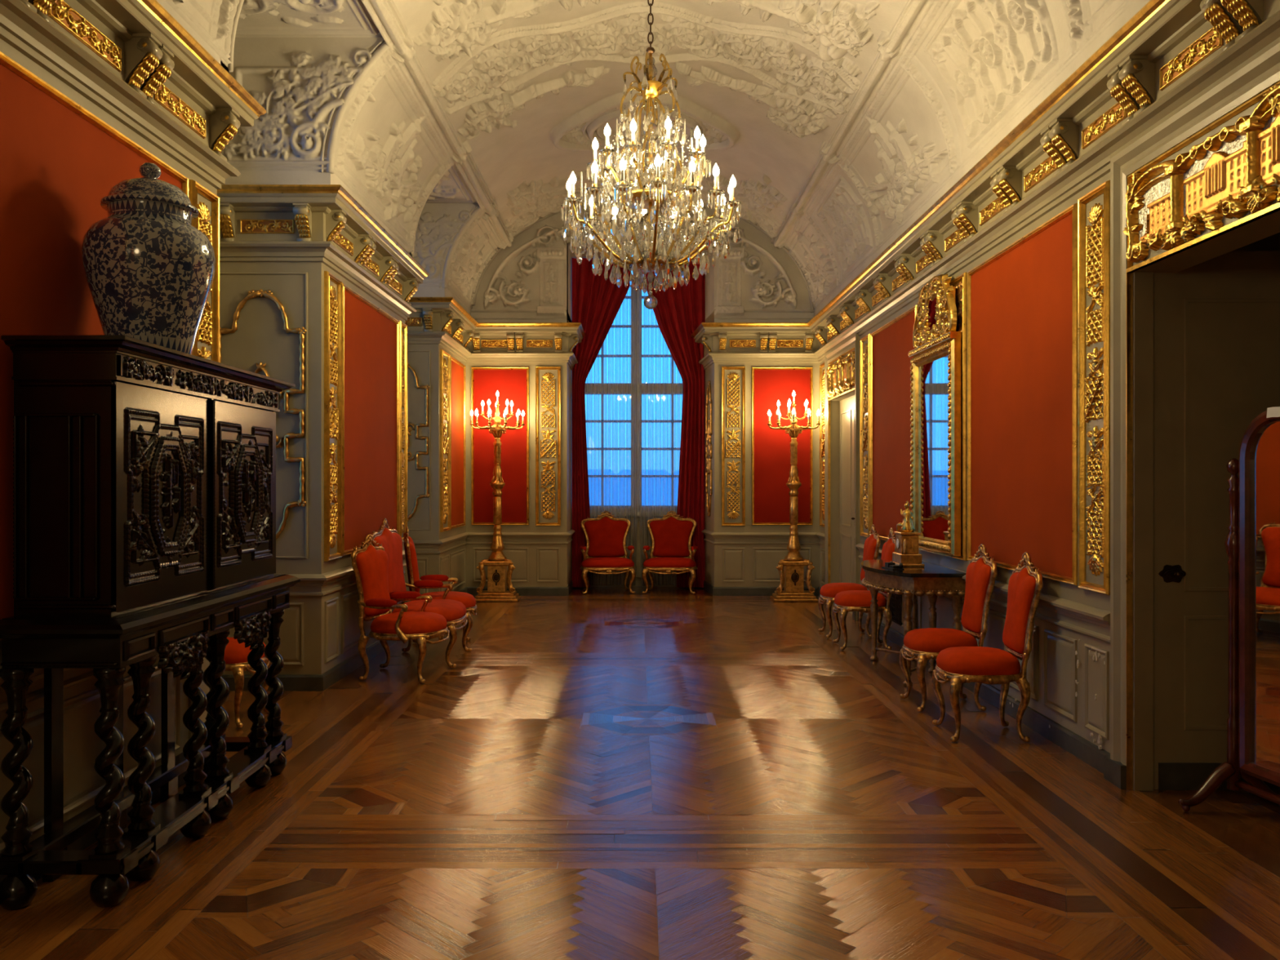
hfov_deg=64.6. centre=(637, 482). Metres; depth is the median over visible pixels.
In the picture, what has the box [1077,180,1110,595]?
carved panel
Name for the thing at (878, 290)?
bracket
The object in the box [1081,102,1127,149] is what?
frieze panel
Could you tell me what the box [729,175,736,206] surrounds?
candle
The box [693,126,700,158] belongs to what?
candle
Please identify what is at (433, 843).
floor
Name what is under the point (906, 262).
bracket
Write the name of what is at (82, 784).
wainscoting
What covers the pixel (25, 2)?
bracket
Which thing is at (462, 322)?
bracket
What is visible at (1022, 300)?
fabric panel
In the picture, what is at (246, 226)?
frieze panel
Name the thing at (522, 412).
candle
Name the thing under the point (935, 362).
wall mirror
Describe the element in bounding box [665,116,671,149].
candle
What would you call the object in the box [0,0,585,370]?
trim
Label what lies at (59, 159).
fabric panel
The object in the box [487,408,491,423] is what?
candle
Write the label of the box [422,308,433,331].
bracket
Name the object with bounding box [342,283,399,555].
fabric panel
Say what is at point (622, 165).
candle
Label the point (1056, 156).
bracket
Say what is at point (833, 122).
ceiling
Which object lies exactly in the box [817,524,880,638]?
chair
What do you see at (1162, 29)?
trim
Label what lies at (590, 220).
candle
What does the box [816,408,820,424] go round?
candle
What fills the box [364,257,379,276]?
frieze panel
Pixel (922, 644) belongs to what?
chair
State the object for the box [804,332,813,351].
bracket
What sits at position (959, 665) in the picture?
chair
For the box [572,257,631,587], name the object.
curtain
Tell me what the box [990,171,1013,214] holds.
bracket
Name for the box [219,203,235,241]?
bracket
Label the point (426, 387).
frame
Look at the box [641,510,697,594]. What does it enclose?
armchair
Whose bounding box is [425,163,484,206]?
ceiling
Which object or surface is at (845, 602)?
chair
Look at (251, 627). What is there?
pendant
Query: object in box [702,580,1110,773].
baseboard
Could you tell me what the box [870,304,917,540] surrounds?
fabric panel
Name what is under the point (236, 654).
chair
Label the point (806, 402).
candle
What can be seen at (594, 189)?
candle
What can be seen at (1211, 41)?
frieze panel
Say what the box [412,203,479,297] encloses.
ceiling
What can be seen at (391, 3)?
trim
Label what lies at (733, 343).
frieze panel
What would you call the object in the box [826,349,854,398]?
relief
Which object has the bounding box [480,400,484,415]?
candle
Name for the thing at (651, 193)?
crystal chandelier
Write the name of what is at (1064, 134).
bracket
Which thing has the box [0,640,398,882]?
baseboard
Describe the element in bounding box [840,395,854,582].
door
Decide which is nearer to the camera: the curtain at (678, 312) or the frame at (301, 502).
the frame at (301, 502)
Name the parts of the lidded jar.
lid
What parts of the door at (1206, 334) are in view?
lock plate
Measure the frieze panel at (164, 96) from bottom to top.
0.105 m
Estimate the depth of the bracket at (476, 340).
13.79 m
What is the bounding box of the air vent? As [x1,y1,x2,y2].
[889,593,902,626]
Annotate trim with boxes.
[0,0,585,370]
[0,528,574,712]
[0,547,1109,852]
[219,271,430,559]
[220,0,394,173]
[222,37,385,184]
[409,162,484,288]
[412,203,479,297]
[471,206,813,322]
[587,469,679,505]
[690,0,1279,369]
[702,528,1110,643]
[824,333,859,620]
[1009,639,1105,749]
[1103,36,1279,789]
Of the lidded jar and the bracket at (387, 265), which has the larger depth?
the bracket at (387, 265)
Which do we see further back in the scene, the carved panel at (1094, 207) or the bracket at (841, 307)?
the bracket at (841, 307)
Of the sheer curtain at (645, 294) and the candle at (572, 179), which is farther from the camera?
the sheer curtain at (645, 294)
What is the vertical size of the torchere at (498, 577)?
2.744 m
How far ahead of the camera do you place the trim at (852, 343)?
12.46 m
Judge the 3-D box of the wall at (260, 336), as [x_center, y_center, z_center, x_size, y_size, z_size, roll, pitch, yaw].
[-2.930,-1.050,5.150,1.140,5.200,17.500,0,0,0]
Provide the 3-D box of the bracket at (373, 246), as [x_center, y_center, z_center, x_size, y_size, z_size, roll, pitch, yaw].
[-2.278,-1.909,8.510,0.138,0.272,0.113,0,0,0]
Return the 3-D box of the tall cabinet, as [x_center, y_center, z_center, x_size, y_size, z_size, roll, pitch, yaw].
[-2.084,0.506,4.560,0.499,2.087,1.900,0,0,0]
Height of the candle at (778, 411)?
0.206 m
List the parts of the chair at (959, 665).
leg, leg, seat rail, seat, leg, backrest, leg, frame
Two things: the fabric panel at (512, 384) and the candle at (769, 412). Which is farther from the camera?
the fabric panel at (512, 384)
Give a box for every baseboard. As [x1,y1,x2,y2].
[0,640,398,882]
[457,579,573,595]
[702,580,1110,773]
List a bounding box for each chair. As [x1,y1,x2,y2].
[223,637,271,728]
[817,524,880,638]
[832,527,895,649]
[899,543,997,711]
[932,551,1043,742]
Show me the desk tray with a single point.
(891, 565)
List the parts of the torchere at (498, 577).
arm, candle stem, arm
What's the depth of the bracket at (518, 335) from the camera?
13.78 m
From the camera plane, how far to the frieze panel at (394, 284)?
9.77 m
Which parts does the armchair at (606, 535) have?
arm, leg, leg, backrest, frame, seat rail, seat, leg, arm, leg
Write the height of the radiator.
0.840 m
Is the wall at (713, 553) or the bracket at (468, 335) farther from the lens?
the wall at (713, 553)
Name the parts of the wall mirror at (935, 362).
crest glass, glass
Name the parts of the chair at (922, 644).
leg, seat rail, leg, seat, leg, backrest, leg, frame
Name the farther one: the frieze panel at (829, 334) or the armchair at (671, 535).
the armchair at (671, 535)
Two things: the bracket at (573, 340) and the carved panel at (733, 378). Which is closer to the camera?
the carved panel at (733, 378)
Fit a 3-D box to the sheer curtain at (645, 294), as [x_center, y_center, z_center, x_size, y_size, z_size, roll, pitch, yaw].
[0.485,-0.880,14.920,0.930,4.780,0.084,0,0,0]
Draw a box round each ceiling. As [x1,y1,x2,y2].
[156,0,1150,316]
[235,0,395,44]
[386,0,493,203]
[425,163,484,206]
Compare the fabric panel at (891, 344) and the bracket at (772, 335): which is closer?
the fabric panel at (891, 344)
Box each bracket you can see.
[20,0,36,12]
[27,0,57,26]
[124,32,163,98]
[139,44,174,107]
[209,107,239,161]
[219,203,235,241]
[293,203,311,241]
[325,209,346,247]
[353,234,373,268]
[360,237,376,271]
[378,256,395,287]
[384,259,399,289]
[404,278,418,305]
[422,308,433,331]
[441,311,453,333]
[451,319,462,341]
[454,320,464,342]
[462,329,474,350]
[471,332,480,351]
[506,332,515,351]
[515,332,524,351]
[554,332,562,351]
[568,334,578,351]
[702,334,711,353]
[718,332,727,351]
[760,332,768,351]
[768,332,777,351]
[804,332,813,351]
[814,328,823,348]
[816,326,826,346]
[826,317,835,339]
[827,315,839,337]
[839,306,850,328]
[841,303,854,327]
[854,291,866,316]
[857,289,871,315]
[872,275,886,303]
[875,273,891,301]
[893,257,909,287]
[897,253,915,284]
[920,234,937,267]
[924,230,943,264]
[951,205,970,244]
[955,201,977,239]
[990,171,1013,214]
[996,164,1022,209]
[1040,125,1067,176]
[1048,118,1078,169]
[1106,65,1140,125]
[1118,55,1155,116]
[1200,0,1243,54]
[1220,0,1262,42]
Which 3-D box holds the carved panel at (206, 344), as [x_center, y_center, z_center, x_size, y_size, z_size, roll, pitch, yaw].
[-2.343,-0.500,5.480,0.034,2.184,0.320,0,0,0]
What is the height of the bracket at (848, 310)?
0.272 m
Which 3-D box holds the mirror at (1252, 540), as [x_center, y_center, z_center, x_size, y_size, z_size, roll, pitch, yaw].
[2.880,0.610,4.420,0.565,1.880,0.850,0,0,-8]
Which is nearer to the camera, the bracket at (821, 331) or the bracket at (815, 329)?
the bracket at (821, 331)
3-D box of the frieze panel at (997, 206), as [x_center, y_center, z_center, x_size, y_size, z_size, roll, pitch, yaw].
[2.470,-1.905,7.060,0.024,0.105,0.500,0,0,0]
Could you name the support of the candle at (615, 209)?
on the crystal chandelier at (651, 193)
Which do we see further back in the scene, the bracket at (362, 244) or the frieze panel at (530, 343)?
the frieze panel at (530, 343)
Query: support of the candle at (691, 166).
on the crystal chandelier at (651, 193)
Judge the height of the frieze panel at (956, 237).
0.105 m
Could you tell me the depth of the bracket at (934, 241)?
8.22 m
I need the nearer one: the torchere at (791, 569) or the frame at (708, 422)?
the torchere at (791, 569)
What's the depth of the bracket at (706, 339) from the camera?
14.00 m
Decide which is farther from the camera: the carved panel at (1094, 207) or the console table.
the console table
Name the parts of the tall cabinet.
twisted leg, post, twisted leg, post, twisted leg, cornice, door, post, twisted leg, twisted leg, twisted leg, door, twisted leg, twisted leg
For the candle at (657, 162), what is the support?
on the crystal chandelier at (651, 193)
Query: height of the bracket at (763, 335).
0.272 m
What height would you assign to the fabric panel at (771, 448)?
2.164 m
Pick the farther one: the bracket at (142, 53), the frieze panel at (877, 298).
the frieze panel at (877, 298)
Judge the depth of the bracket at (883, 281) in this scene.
9.90 m
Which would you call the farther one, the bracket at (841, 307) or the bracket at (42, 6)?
the bracket at (841, 307)
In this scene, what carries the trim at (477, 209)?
attached to the wall at (260, 336)
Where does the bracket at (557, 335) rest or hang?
attached to the wall at (758, 282)
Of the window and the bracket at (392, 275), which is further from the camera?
the window
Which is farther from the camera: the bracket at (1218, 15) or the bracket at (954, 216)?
the bracket at (954, 216)
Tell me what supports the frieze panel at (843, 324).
attached to the wall at (1268, 225)
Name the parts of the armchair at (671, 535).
leg, arm, leg, seat, seat rail, backrest, frame, leg, leg, arm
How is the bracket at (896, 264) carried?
attached to the wall at (1268, 225)
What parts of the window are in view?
sill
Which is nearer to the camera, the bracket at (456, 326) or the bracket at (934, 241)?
the bracket at (934, 241)
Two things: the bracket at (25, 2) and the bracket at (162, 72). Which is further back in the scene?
the bracket at (162, 72)
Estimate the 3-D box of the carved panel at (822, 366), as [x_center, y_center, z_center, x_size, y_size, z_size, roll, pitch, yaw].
[2.483,-0.500,13.530,0.034,2.184,0.420,0,0,0]
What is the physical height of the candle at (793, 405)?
0.496 m
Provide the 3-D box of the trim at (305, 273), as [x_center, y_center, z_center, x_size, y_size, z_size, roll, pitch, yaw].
[-2.810,-0.500,9.783,0.700,2.140,4.475,0,0,0]
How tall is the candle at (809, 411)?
0.206 m
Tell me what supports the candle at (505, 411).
on the torchere at (498, 577)
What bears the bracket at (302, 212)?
attached to the wall at (260, 336)
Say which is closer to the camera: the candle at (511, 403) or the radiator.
the candle at (511, 403)
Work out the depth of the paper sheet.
4.49 m
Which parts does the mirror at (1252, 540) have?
post, frame, glass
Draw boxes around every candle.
[469,409,473,425]
[474,408,478,424]
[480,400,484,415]
[486,399,491,414]
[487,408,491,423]
[495,390,499,405]
[503,408,507,423]
[505,399,509,414]
[509,400,513,416]
[516,408,520,424]
[521,409,524,425]
[566,177,571,209]
[569,171,576,204]
[588,195,594,224]
[591,160,598,193]
[592,137,598,161]
[604,124,610,155]
[605,147,611,173]
[612,207,617,215]
[619,157,626,191]
[630,118,636,151]
[654,154,661,187]
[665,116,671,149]
[688,159,695,192]
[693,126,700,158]
[699,135,706,165]
[712,164,719,195]
[728,184,731,200]
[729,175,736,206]
[767,409,771,425]
[776,400,780,415]
[776,408,780,424]
[786,399,791,414]
[790,390,797,427]
[791,408,795,423]
[804,400,808,414]
[807,408,810,423]
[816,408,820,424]
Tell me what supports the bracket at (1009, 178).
attached to the wall at (1268, 225)
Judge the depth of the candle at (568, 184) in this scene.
6.63 m
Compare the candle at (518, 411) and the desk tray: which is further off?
the candle at (518, 411)
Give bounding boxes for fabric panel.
[0,51,188,640]
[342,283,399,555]
[450,355,465,528]
[471,367,528,524]
[751,367,813,524]
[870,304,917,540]
[967,203,1077,585]
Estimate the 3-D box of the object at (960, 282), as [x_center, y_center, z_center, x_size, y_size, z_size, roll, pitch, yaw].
[2.483,-0.500,8.300,0.034,2.184,1.280,0,0,0]
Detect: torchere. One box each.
[469,390,524,601]
[767,390,820,601]
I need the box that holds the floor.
[0,586,1279,959]
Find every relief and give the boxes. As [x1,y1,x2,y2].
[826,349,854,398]
[1123,82,1279,266]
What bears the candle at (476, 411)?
on the torchere at (498, 577)
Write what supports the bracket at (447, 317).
attached to the wall at (260, 336)
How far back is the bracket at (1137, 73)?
4.86 m
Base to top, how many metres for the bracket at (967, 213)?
0.272 m
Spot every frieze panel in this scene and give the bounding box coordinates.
[47,0,121,71]
[154,84,205,138]
[240,219,294,233]
[333,232,353,256]
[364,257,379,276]
[388,277,402,295]
[404,317,422,326]
[445,324,451,333]
[456,333,462,343]
[480,339,507,347]
[526,339,552,347]
[729,339,755,347]
[777,339,803,347]
[826,330,834,340]
[840,319,848,330]
[854,306,864,319]
[871,292,883,306]
[891,275,905,291]
[915,253,932,273]
[944,228,964,252]
[979,197,1005,226]
[1023,156,1057,192]
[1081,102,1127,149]
[1159,26,1222,90]
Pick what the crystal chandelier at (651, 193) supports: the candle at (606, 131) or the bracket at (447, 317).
the candle at (606, 131)
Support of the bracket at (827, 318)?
attached to the wall at (1268, 225)
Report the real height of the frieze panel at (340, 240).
0.105 m
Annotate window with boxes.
[585,275,681,516]
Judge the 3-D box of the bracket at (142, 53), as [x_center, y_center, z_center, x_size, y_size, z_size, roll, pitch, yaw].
[-2.278,-1.909,4.660,0.138,0.272,0.113,0,0,0]
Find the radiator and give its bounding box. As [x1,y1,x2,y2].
[590,520,676,577]
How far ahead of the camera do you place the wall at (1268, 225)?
6.03 m
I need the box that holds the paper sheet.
[1266,406,1279,417]
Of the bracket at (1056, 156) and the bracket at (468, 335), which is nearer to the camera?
the bracket at (1056, 156)
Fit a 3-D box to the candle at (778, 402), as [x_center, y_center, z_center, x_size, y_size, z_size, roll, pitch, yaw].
[1.862,-0.988,13.386,0.060,0.206,0.060,0,0,0]
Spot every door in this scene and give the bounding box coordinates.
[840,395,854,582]
[1133,250,1279,791]
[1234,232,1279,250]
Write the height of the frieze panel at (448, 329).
0.105 m
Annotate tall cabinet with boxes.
[0,334,300,909]
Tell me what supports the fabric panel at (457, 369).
attached to the wall at (260, 336)
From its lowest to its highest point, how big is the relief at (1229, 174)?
0.450 m
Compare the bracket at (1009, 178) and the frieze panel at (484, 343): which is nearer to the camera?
the bracket at (1009, 178)
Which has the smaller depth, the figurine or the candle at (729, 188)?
the candle at (729, 188)
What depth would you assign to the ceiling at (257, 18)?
7.24 m
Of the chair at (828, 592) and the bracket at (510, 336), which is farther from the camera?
the bracket at (510, 336)
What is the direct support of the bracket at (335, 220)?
attached to the wall at (260, 336)
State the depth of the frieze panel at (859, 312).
11.32 m
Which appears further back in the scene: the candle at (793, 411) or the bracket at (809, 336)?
the bracket at (809, 336)
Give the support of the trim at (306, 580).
attached to the wall at (260, 336)
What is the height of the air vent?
0.320 m
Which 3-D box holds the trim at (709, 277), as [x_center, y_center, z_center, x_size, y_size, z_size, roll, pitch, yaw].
[-0.250,-3.300,14.631,6.500,2.300,1.537,0,0,0]
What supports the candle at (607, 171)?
on the crystal chandelier at (651, 193)
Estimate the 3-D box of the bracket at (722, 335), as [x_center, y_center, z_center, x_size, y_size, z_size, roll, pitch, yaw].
[1.160,-1.909,13.818,0.113,0.272,0.138,0,0,0]
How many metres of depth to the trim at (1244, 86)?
5.12 m
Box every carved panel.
[188,179,219,362]
[324,271,342,561]
[399,320,407,542]
[440,349,450,532]
[535,366,560,525]
[721,366,745,525]
[819,362,824,527]
[859,333,870,537]
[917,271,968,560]
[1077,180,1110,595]
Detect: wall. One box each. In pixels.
[0,38,466,853]
[466,310,819,586]
[471,200,814,322]
[819,172,1279,752]
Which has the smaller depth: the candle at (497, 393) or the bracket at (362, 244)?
the bracket at (362, 244)
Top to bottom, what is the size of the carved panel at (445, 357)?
2.184 m
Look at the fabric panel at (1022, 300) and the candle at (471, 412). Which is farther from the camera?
the candle at (471, 412)
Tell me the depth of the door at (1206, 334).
5.12 m
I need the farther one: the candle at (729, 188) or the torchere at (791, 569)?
the torchere at (791, 569)
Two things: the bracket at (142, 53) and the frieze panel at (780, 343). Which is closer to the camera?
the bracket at (142, 53)
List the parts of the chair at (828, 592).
leg, seat rail, leg, seat, leg, leg, backrest, frame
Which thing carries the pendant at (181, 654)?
attached to the tall cabinet
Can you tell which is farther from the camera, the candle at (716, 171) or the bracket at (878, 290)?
the bracket at (878, 290)
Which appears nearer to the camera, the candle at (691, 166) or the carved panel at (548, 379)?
the candle at (691, 166)
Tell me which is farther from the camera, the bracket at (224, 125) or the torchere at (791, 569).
the torchere at (791, 569)
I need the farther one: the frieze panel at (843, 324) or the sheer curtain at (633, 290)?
the sheer curtain at (633, 290)
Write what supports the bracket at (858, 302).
attached to the wall at (1268, 225)
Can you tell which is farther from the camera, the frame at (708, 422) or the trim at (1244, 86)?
the frame at (708, 422)
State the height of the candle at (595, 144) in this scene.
0.206 m
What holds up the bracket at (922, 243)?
attached to the wall at (1268, 225)
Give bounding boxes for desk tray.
[881,561,904,569]
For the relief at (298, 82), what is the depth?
7.53 m
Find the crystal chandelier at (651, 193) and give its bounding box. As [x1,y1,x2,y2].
[560,0,741,309]
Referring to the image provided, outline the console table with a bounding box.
[861,560,966,685]
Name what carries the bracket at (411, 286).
attached to the wall at (260, 336)
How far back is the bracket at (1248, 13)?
4.03 m
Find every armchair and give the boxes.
[579,510,635,594]
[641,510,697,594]
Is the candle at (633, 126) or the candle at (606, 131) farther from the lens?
the candle at (606, 131)
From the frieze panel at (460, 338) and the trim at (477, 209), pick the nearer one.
the trim at (477, 209)
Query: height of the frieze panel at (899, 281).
0.105 m
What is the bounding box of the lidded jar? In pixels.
[81,162,215,354]
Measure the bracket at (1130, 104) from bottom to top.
0.272 m
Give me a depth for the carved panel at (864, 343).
11.07 m
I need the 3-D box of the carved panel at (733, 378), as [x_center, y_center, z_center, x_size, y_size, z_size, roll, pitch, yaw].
[1.312,-0.500,13.883,0.325,2.184,0.034,0,0,0]
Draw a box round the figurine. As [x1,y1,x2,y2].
[890,500,924,566]
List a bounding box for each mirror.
[907,273,961,555]
[1177,410,1279,812]
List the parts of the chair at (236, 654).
leg, seat, seat rail, leg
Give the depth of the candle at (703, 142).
6.67 m
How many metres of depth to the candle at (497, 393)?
13.35 m
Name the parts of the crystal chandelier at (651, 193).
arm, arm, arm, arm, arm, arm, arm, arm, stem, chain, arm, arm, arm, arm, arm, arm, arm, arm, arm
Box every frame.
[219,288,306,539]
[407,363,430,521]
[705,380,711,516]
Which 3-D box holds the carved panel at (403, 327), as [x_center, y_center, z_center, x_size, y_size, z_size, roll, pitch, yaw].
[-2.343,-0.500,10.100,0.034,2.184,0.280,0,0,0]
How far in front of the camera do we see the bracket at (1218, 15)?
4.16 m
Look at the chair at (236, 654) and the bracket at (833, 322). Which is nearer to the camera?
the chair at (236, 654)
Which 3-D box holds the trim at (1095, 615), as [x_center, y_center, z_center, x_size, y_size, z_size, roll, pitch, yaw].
[1.705,0.766,5.800,1.590,0.168,18.600,0,0,0]
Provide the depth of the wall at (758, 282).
13.87 m
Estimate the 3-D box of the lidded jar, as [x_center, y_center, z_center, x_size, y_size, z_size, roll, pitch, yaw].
[-2.060,-0.944,4.280,0.510,0.813,0.510,0,0,0]
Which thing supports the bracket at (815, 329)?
attached to the wall at (1268, 225)
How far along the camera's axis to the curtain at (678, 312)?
14.80 m
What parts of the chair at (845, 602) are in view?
leg, leg, seat rail, seat, leg, frame, leg, backrest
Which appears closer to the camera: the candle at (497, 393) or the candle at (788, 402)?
the candle at (788, 402)
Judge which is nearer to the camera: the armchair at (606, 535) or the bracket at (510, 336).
the bracket at (510, 336)
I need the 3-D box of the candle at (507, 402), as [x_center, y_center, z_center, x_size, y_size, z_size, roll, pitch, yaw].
[-1.705,-0.988,13.223,0.060,0.206,0.060,0,0,0]
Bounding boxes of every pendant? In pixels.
[157,631,208,679]
[233,609,271,649]
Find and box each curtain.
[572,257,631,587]
[584,275,637,585]
[639,288,683,585]
[643,261,705,587]
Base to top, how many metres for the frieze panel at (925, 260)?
0.105 m
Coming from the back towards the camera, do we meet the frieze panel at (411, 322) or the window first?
the window
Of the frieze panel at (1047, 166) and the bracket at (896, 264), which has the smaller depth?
the frieze panel at (1047, 166)
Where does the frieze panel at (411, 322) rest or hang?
attached to the wall at (260, 336)
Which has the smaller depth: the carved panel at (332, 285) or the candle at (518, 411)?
the carved panel at (332, 285)
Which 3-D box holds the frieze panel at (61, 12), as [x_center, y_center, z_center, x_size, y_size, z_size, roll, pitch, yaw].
[-2.330,-1.905,4.290,0.023,0.105,0.560,0,0,0]
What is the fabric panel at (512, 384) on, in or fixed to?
attached to the wall at (713, 553)

